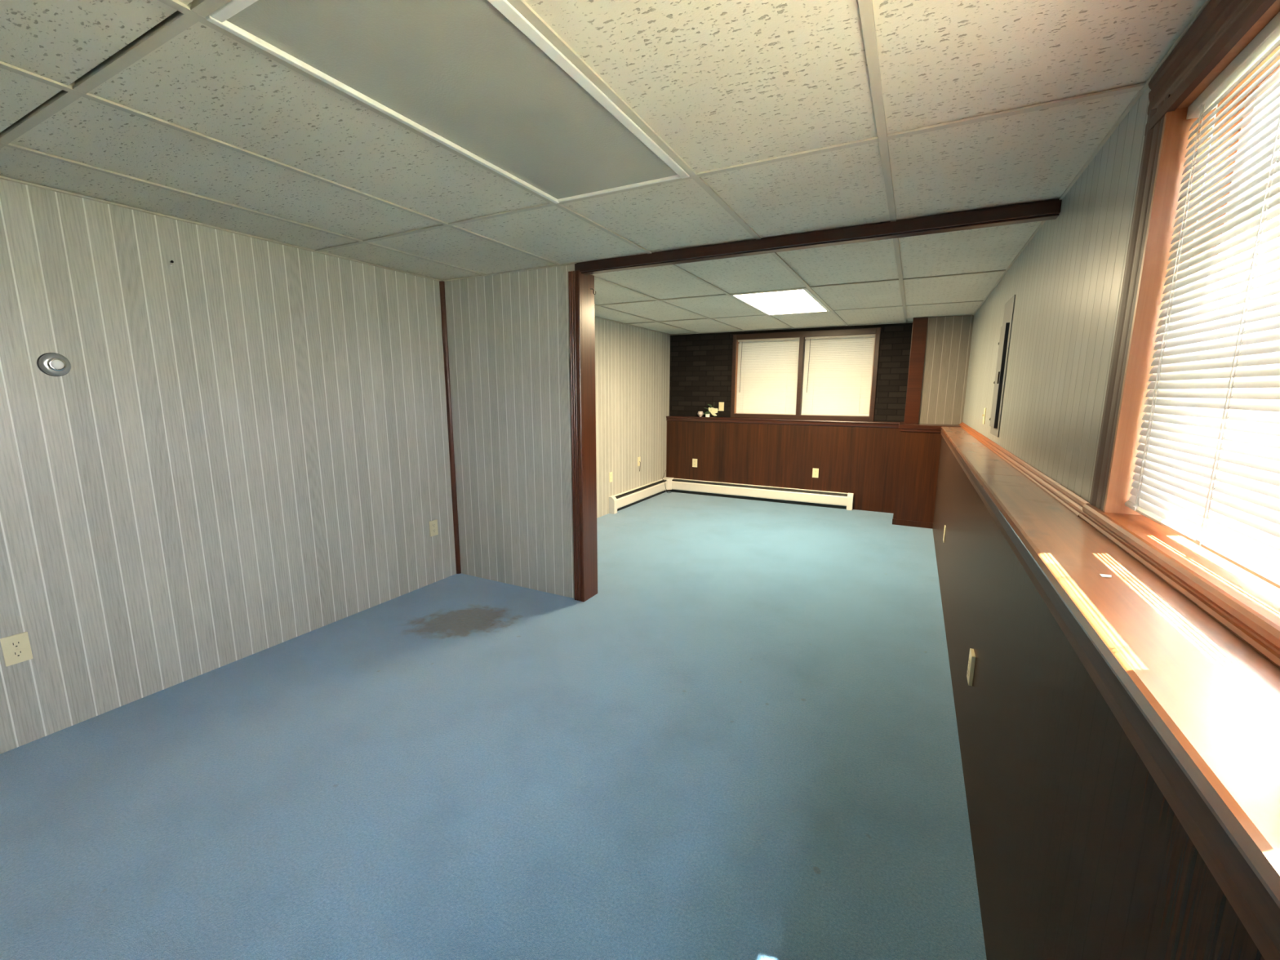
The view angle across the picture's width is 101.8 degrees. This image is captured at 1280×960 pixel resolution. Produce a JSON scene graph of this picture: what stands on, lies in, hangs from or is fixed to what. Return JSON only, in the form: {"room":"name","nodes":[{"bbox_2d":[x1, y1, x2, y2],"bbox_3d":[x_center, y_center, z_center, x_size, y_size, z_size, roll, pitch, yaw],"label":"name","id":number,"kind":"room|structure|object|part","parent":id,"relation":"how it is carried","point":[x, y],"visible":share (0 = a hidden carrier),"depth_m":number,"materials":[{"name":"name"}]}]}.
{"room":"finished basement","nodes":[
{"label":"finished basement","id":0,"kind":"room"},
{"bbox_2d":[0,178,670,754],"bbox_3d":[-1.710,-0.332,3.330,0.120,2.485,9.400,5,11,27],"label":"wall","id":1,"kind":"structure","parent":0,"point":[242,451],"depth_m":2.48,"materials":[{"name":"white wood"}]},
{"bbox_2d":[0,631,32,666],"bbox_3d":[-2.407,0.652,2.010,0.008,0.114,0.070,5,11,27],"label":"wall outlet","id":2,"kind":"object","parent":1,"relation":"attached to","point":[16,648],"visible":1,"depth_m":2.01,"materials":[{"name":"beige plastic"}]},
{"bbox_2d":[8,640,22,648],"bbox_3d":[-2.404,0.633,2.005,0.003,0.027,0.034,5,11,27],"label":"receptacle","id":3,"kind":"object","parent":2,"relation":"attached to","point":[13,644],"depth_m":2.00,"materials":[{"name":"beige plastic"}]},
{"bbox_2d":[11,648,24,657],"bbox_3d":[-2.404,0.672,2.012,0.003,0.027,0.034,5,11,27],"label":"receptacle","id":4,"kind":"object","parent":2,"relation":"attached to","point":[15,653],"depth_m":2.01,"materials":[{"name":"beige plastic"}]},
{"bbox_2d":[36,352,71,376],"bbox_3d":[-2.275,-0.450,2.027,0.047,0.091,0.091,5,11,27],"label":"thermostat","id":5,"kind":"object","parent":1,"relation":"attached to","point":[53,364],"visible":1,"depth_m":2.02,"materials":[{"name":"metal"}]},
{"bbox_2d":[429,519,438,537],"bbox_3d":[-1.486,0.346,3.748,0.008,0.114,0.070,5,11,27],"label":"wall outlet","id":6,"kind":"object","parent":1,"relation":"attached to","point":[433,531],"visible":1,"depth_m":3.74,"materials":[{"name":"beige plastic"}]},
{"bbox_2d":[439,280,461,573],"bbox_3d":[-1.385,-0.335,3.805,0.024,2.133,0.024,5,11,27],"label":"trim","id":7,"kind":"structure","parent":1,"relation":"attached to","point":[442,285],"depth_m":3.79,"materials":[{"name":"wood"}]},
{"bbox_2d":[608,471,613,482],"bbox_3d":[-0.331,-0.033,5.928,0.008,0.114,0.070,5,11,27],"label":"wall outlet","id":8,"kind":"object","parent":1,"relation":"attached to","point":[611,479],"visible":1,"depth_m":5.92,"materials":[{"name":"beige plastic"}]},
{"bbox_2d":[608,478,666,514],"bbox_3d":[0.019,0.180,6.574,0.073,0.197,1.480,5,11,27],"label":"baseboard heater","id":9,"kind":"object","parent":1,"relation":"attached to","point":[626,499],"visible":1,"depth_m":6.40,"materials":[{"name":"white metal"}]},
{"bbox_2d":[613,478,664,497],"bbox_3d":[0.015,0.166,6.602,0.037,0.175,1.430,5,11,27],"label":"hood","id":10,"kind":"object","parent":9,"relation":"attached to","point":[653,489],"depth_m":6.72,"materials":[{"name":"white metal"}]},
{"bbox_2d":[637,457,640,471],"bbox_3d":[-0.004,-0.197,6.516,0.026,0.182,0.070,5,11,27],"label":"cable jack","id":11,"kind":"object","parent":1,"relation":"attached to","point":[638,458],"visible":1,"depth_m":6.51,"materials":[{"name":"beige plastic"}]},
{"bbox_3d":[-0.013,-0.231,6.514,0.006,0.114,0.070,5,11,27],"label":"plate","id":12,"kind":"part","parent":11,"relation":"part of","materials":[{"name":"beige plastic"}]},
{"bbox_2d":[0,491,986,959],"bbox_3d":[-0.212,0.979,2.758,3.468,0.100,9.400,5,11,27],"label":"floor","id":13,"kind":"structure","parent":0,"point":[744,744],"depth_m":1.89,"materials":[{"name":"blue carpet"}]},
{"bbox_2d":[444,264,574,598],"bbox_3d":[-0.857,-0.301,3.611,1.141,2.135,0.115,5,11,27],"label":"wall partition","id":14,"kind":"structure","parent":0,"point":[508,338],"depth_m":3.54,"materials":[{"name":"white wood"}]},
{"bbox_2d":[568,270,597,601],"bbox_3d":[-0.364,-0.236,3.369,0.081,2.090,0.172,5,11,27],"label":"trim","id":15,"kind":"structure","parent":14,"relation":"attached to","point":[581,296],"depth_m":3.31,"materials":[{"name":"brown wood"}]},
{"bbox_2d":[574,199,1062,275],"bbox_3d":[0.658,-1.185,2.631,2.328,0.059,0.084,5,11,27],"label":"ceiling beam","id":16,"kind":"structure","parent":14,"relation":"attached to","point":[1048,210],"depth_m":2.44,"materials":[{"name":"brown wood"}]},
{"bbox_2d":[0,0,1209,335],"bbox_3d":[-0.034,-1.281,2.283,3.854,0.254,9.400,5,11,27],"label":"ceiling","id":17,"kind":"structure","parent":0,"point":[782,117],"depth_m":1.59,"materials":[{"name":"tile"}]},
{"bbox_2d":[205,0,689,203],"bbox_3d":[-0.358,-1.070,1.450,0.584,0.120,1.194,5,11,27],"label":"ceiling light","id":18,"kind":"object","parent":17,"relation":"attached to","point":[477,78],"visible":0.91,"depth_m":1.30,"materials":[{"name":"white plastic"}]},
{"bbox_2d":[730,288,830,315],"bbox_3d":[1.259,-1.585,4.505,0.584,0.120,1.214,5,11,27],"label":"ceiling light","id":19,"kind":"object","parent":17,"relation":"attached to","point":[797,300],"visible":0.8,"depth_m":4.46,"materials":[{"name":"white plastic"}]},
{"bbox_2d":[666,420,900,513],"bbox_3d":[1.738,-0.245,6.708,2.931,1.000,0.310,5,11,27],"label":"wall","id":20,"kind":"structure","parent":0,"point":[861,461],"depth_m":6.44,"materials":[{"name":"brown wood"}]},
{"bbox_2d":[692,458,697,466],"bbox_3d":[0.744,-0.231,7.056,0.070,0.114,0.008,5,11,27],"label":"wall outlet","id":21,"kind":"object","parent":20,"relation":"attached to","point":[694,460],"visible":1,"depth_m":7.05,"materials":[{"name":"beige plastic"}]},
{"bbox_2d":[663,476,853,510],"bbox_3d":[1.425,0.163,6.697,2.449,0.198,0.118,5,11,27],"label":"baseboard heater","id":22,"kind":"object","parent":20,"relation":"attached to","point":[755,492],"visible":0.9,"depth_m":6.62,"materials":[{"name":"white metal"}]},
{"bbox_2d":[672,478,848,494],"bbox_3d":[1.458,0.150,6.724,2.320,0.175,0.037,5,11,27],"label":"hood","id":23,"kind":"object","parent":22,"relation":"attached to","point":[679,485],"depth_m":6.83,"materials":[{"name":"white metal"}]},
{"bbox_2d":[666,416,900,427],"bbox_3d":[1.669,-0.734,6.520,2.901,0.063,0.118,5,11,27],"label":"trim","id":24,"kind":"structure","parent":20,"relation":"on","point":[695,419],"depth_m":6.39,"materials":[{"name":"brown wood"}]},
{"bbox_2d":[697,411,703,417],"bbox_3d":[0.807,-0.878,6.945,0.074,0.074,0.084,5,11,27],"label":"vase","id":25,"kind":"object","parent":24,"relation":"on","point":[700,414],"visible":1,"depth_m":6.92,"materials":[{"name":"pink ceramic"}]},
{"bbox_2d":[703,404,718,417],"bbox_3d":[0.935,-0.930,6.871,0.206,0.198,0.037,5,11,27],"label":"flower","id":26,"kind":"object","parent":24,"relation":"on","point":[712,410],"visible":1,"depth_m":6.86,"materials":[{"name":"beige plant"}]},
{"bbox_2d":[812,468,818,477],"bbox_3d":[2.139,-0.085,6.342,0.070,0.114,0.008,5,11,27],"label":"wall outlet","id":27,"kind":"object","parent":20,"relation":"attached to","point":[815,471],"visible":1,"depth_m":6.34,"materials":[{"name":"beige plastic"}]},
{"bbox_2d":[669,321,912,422],"bbox_3d":[2.083,-1.398,6.382,3.854,1.385,0.240,5,11,27],"label":"wall","id":28,"kind":"structure","parent":0,"point":[700,375],"depth_m":6.78,"materials":[{"name":"brick"}]},
{"bbox_2d":[718,402,724,410],"bbox_3d":[1.069,-0.966,6.846,0.070,0.114,0.018,5,11,27],"label":"wall switch","id":29,"kind":"object","parent":28,"relation":"attached to","point":[721,407],"visible":1,"depth_m":6.84,"materials":[{"name":"beige plastic"}]},
{"bbox_2d":[730,327,880,421],"bbox_3d":[1.984,-1.277,6.399,1.714,1.050,0.178,5,11,27],"label":"window","id":30,"kind":"structure","parent":28,"relation":"in","point":[877,331],"depth_m":6.31,"materials":[{"name":"white wood"}]},
{"bbox_2d":[735,337,799,414],"bbox_3d":[1.593,-1.301,6.553,0.769,0.929,0.041,5,11,27],"label":"window blind","id":31,"kind":"object","parent":30,"relation":"attached to","point":[761,389],"visible":1,"depth_m":6.55,"materials":[{"name":"plastic"}]},
{"bbox_3d":[1.595,-0.850,6.636,0.763,0.012,0.022,5,11,27],"label":"rail","id":32,"kind":"part","parent":31,"relation":"part of","materials":[{"name":"white plastic"}]},
{"bbox_3d":[1.633,-1.310,6.635,0.787,0.945,0.040,5,11,27],"label":"sash","id":33,"kind":"part","parent":30,"relation":"part of","materials":[{"name":"white plastic"}]},
{"bbox_2d":[800,333,875,416],"bbox_3d":[2.333,-1.234,6.173,0.775,0.929,0.041,5,11,27],"label":"window blind","id":34,"kind":"object","parent":30,"relation":"attached to","point":[850,397],"visible":1,"depth_m":6.17,"materials":[{"name":"plastic"}]},
{"bbox_3d":[2.334,-0.783,6.256,0.769,0.012,0.022,5,11,27],"label":"rail","id":35,"kind":"part","parent":34,"relation":"part of","materials":[{"name":"white plastic"}]},
{"bbox_3d":[2.378,-1.243,6.253,0.793,0.945,0.040,5,11,27],"label":"sash","id":36,"kind":"part","parent":30,"relation":"part of","materials":[{"name":"white plastic"}]},
{"bbox_2d":[892,431,942,528],"bbox_3d":[2.971,-0.057,5.594,0.375,1.010,0.592,5,11,27],"label":"wall","id":37,"kind":"structure","parent":0,"point":[919,452],"depth_m":5.34,"materials":[{"name":"brown wood"}]},
{"bbox_2d":[898,421,960,432],"bbox_3d":[3.061,-0.560,5.495,0.577,0.066,0.674,5,11,27],"label":"trim","id":38,"kind":"structure","parent":37,"relation":"on","point":[932,428],"depth_m":5.26,"materials":[{"name":"brown wood"}]},
{"bbox_2d":[918,315,973,424],"bbox_3d":[3.213,-1.140,5.496,0.403,1.090,0.380,5,11,27],"label":"wall","id":39,"kind":"structure","parent":0,"point":[948,339],"depth_m":5.33,"materials":[{"name":"beige wood"}]},
{"bbox_2d":[903,317,928,423],"bbox_3d":[2.971,-1.159,5.605,0.136,1.090,0.388,5,11,27],"label":"trim","id":40,"kind":"structure","parent":39,"relation":"attached to","point":[919,330],"depth_m":5.43,"materials":[{"name":"brown wood"}]},
{"bbox_2d":[962,86,1151,502],"bbox_3d":[1.496,-0.585,1.591,0.202,1.385,9.400,5,11,27],"label":"wall","id":41,"kind":"structure","parent":0,"point":[1066,284],"depth_m":1.82,"materials":[{"name":"white wood"}]},
{"bbox_2d":[982,408,986,424],"bbox_3d":[2.458,-0.457,3.723,0.018,0.114,0.070,5,11,27],"label":"wall switch","id":42,"kind":"object","parent":41,"relation":"attached to","point":[984,410],"visible":1,"depth_m":3.70,"materials":[{"name":"beige plastic"}]},
{"bbox_2d":[989,294,1015,437],"bbox_3d":[2.169,-0.671,3.137,0.028,0.800,0.350,5,11,27],"label":"electrical panel","id":43,"kind":"object","parent":41,"relation":"attached to","point":[1006,330],"visible":1,"depth_m":3.06,"materials":[{"name":"grey metal"}]},
{"bbox_3d":[2.167,-0.623,3.141,0.016,0.605,0.198,5,11,27],"label":"door","id":44,"kind":"part","parent":43,"relation":"part of","materials":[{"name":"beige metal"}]},
{"bbox_2d":[959,422,1089,516],"bbox_3d":[2.249,-0.246,3.373,0.033,0.035,4.488,5,11,27],"label":"trim","id":45,"kind":"structure","parent":41,"relation":"attached to","point":[1066,497],"depth_m":1.95,"materials":[{"name":"brown wood"}]},
{"bbox_2d":[1079,0,1279,668],"bbox_3d":[0.881,-0.282,0.482,0.235,1.067,1.813,5,11,27],"label":"window","id":46,"kind":"structure","parent":41,"relation":"in","point":[1246,605],"depth_m":1.14,"materials":[{"name":"brown wood"}]},
{"bbox_3d":[0.799,-0.284,0.525,0.016,1.051,1.813,5,11,27],"label":"casing","id":47,"kind":"part","parent":46,"relation":"part of","materials":[{"name":"brown wood"}]},
{"bbox_3d":[0.854,0.213,0.629,0.133,0.040,1.728,5,11,27],"label":"sill","id":48,"kind":"part","parent":46,"relation":"part of","materials":[{"name":"brown wood"}]},
{"bbox_2d":[1124,11,1279,588],"bbox_3d":[1.024,-0.317,0.868,0.028,0.883,0.751,5,11,27],"label":"window blind","id":49,"kind":"object","parent":46,"relation":"attached to","point":[1206,470],"visible":1,"depth_m":0.94,"materials":[{"name":"plastic"}]},
{"bbox_3d":[1.166,-0.358,1.137,0.025,0.852,0.006,5,11,27],"label":"ladder cord","id":50,"kind":"part","parent":49,"relation":"part of","materials":[{"name":"white plastic"}]},
{"bbox_3d":[1.022,0.112,0.941,0.024,0.013,0.745,5,11,27],"label":"rail","id":51,"kind":"part","parent":49,"relation":"part of","materials":[{"name":"white plastic"}]},
{"bbox_3d":[1.020,-0.312,0.862,0.025,0.852,0.006,5,11,27],"label":"ladder cord","id":52,"kind":"part","parent":49,"relation":"part of","materials":[{"name":"white plastic"}]},
{"bbox_3d":[0.797,-0.755,0.447,0.022,0.124,1.813,5,11,27],"label":"head casing","id":53,"kind":"part","parent":46,"relation":"part of","materials":[{"name":"brown wood"}]},
{"bbox_3d":[1.121,-0.314,0.819,0.060,0.937,0.767,5,11,27],"label":"sash","id":54,"kind":"part","parent":46,"relation":"part of","materials":[{"name":"white plastic"}]},
{"bbox_2d":[932,436,1264,959],"bbox_3d":[1.279,0.582,1.777,0.206,1.022,8.980,5,11,27],"label":"wall","id":55,"kind":"structure","parent":0,"point":[1079,853],"depth_m":0.94,"materials":[{"name":"brown wood"}]},
{"bbox_2d":[942,524,946,542],"bbox_3d":[2.170,0.383,3.708,0.008,0.114,0.070,5,11,27],"label":"wall outlet","id":56,"kind":"object","parent":55,"relation":"attached to","point":[944,530],"visible":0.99,"depth_m":3.69,"materials":[{"name":"beige plastic"}]},
{"bbox_2d":[966,648,975,685],"bbox_3d":[1.215,0.686,1.911,0.015,0.114,0.070,5,11,27],"label":"wall outlet","id":57,"kind":"object","parent":55,"relation":"attached to","point":[971,660],"visible":1,"depth_m":1.89,"materials":[{"name":"beige plastic"}]},
{"bbox_2d":[941,426,1025,478],"bbox_3d":[2.355,-0.281,3.756,0.201,0.024,3.709,5,11,27],"label":"trim","id":58,"kind":"structure","parent":55,"relation":"on","point":[977,456],"depth_m":2.78,"materials":[{"name":"brown wood"}]},
{"bbox_2d":[941,429,1279,959],"bbox_3d":[1.131,0.133,1.448,0.201,0.075,8.400,5,11,27],"label":"ledge","id":59,"kind":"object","parent":55,"relation":"on","point":[1199,706],"depth_m":0.62,"materials":[{"name":"brown wood"}]},
{"bbox_2d":[1099,573,1111,577],"bbox_3d":[0.858,0.176,0.959,0.017,0.004,0.020,9,13,41],"label":"paper scrap","id":60,"kind":"object","parent":59,"relation":"on","point":[1101,575],"visible":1,"depth_m":0.96,"materials":[{"name":"white paper"}]}
]}

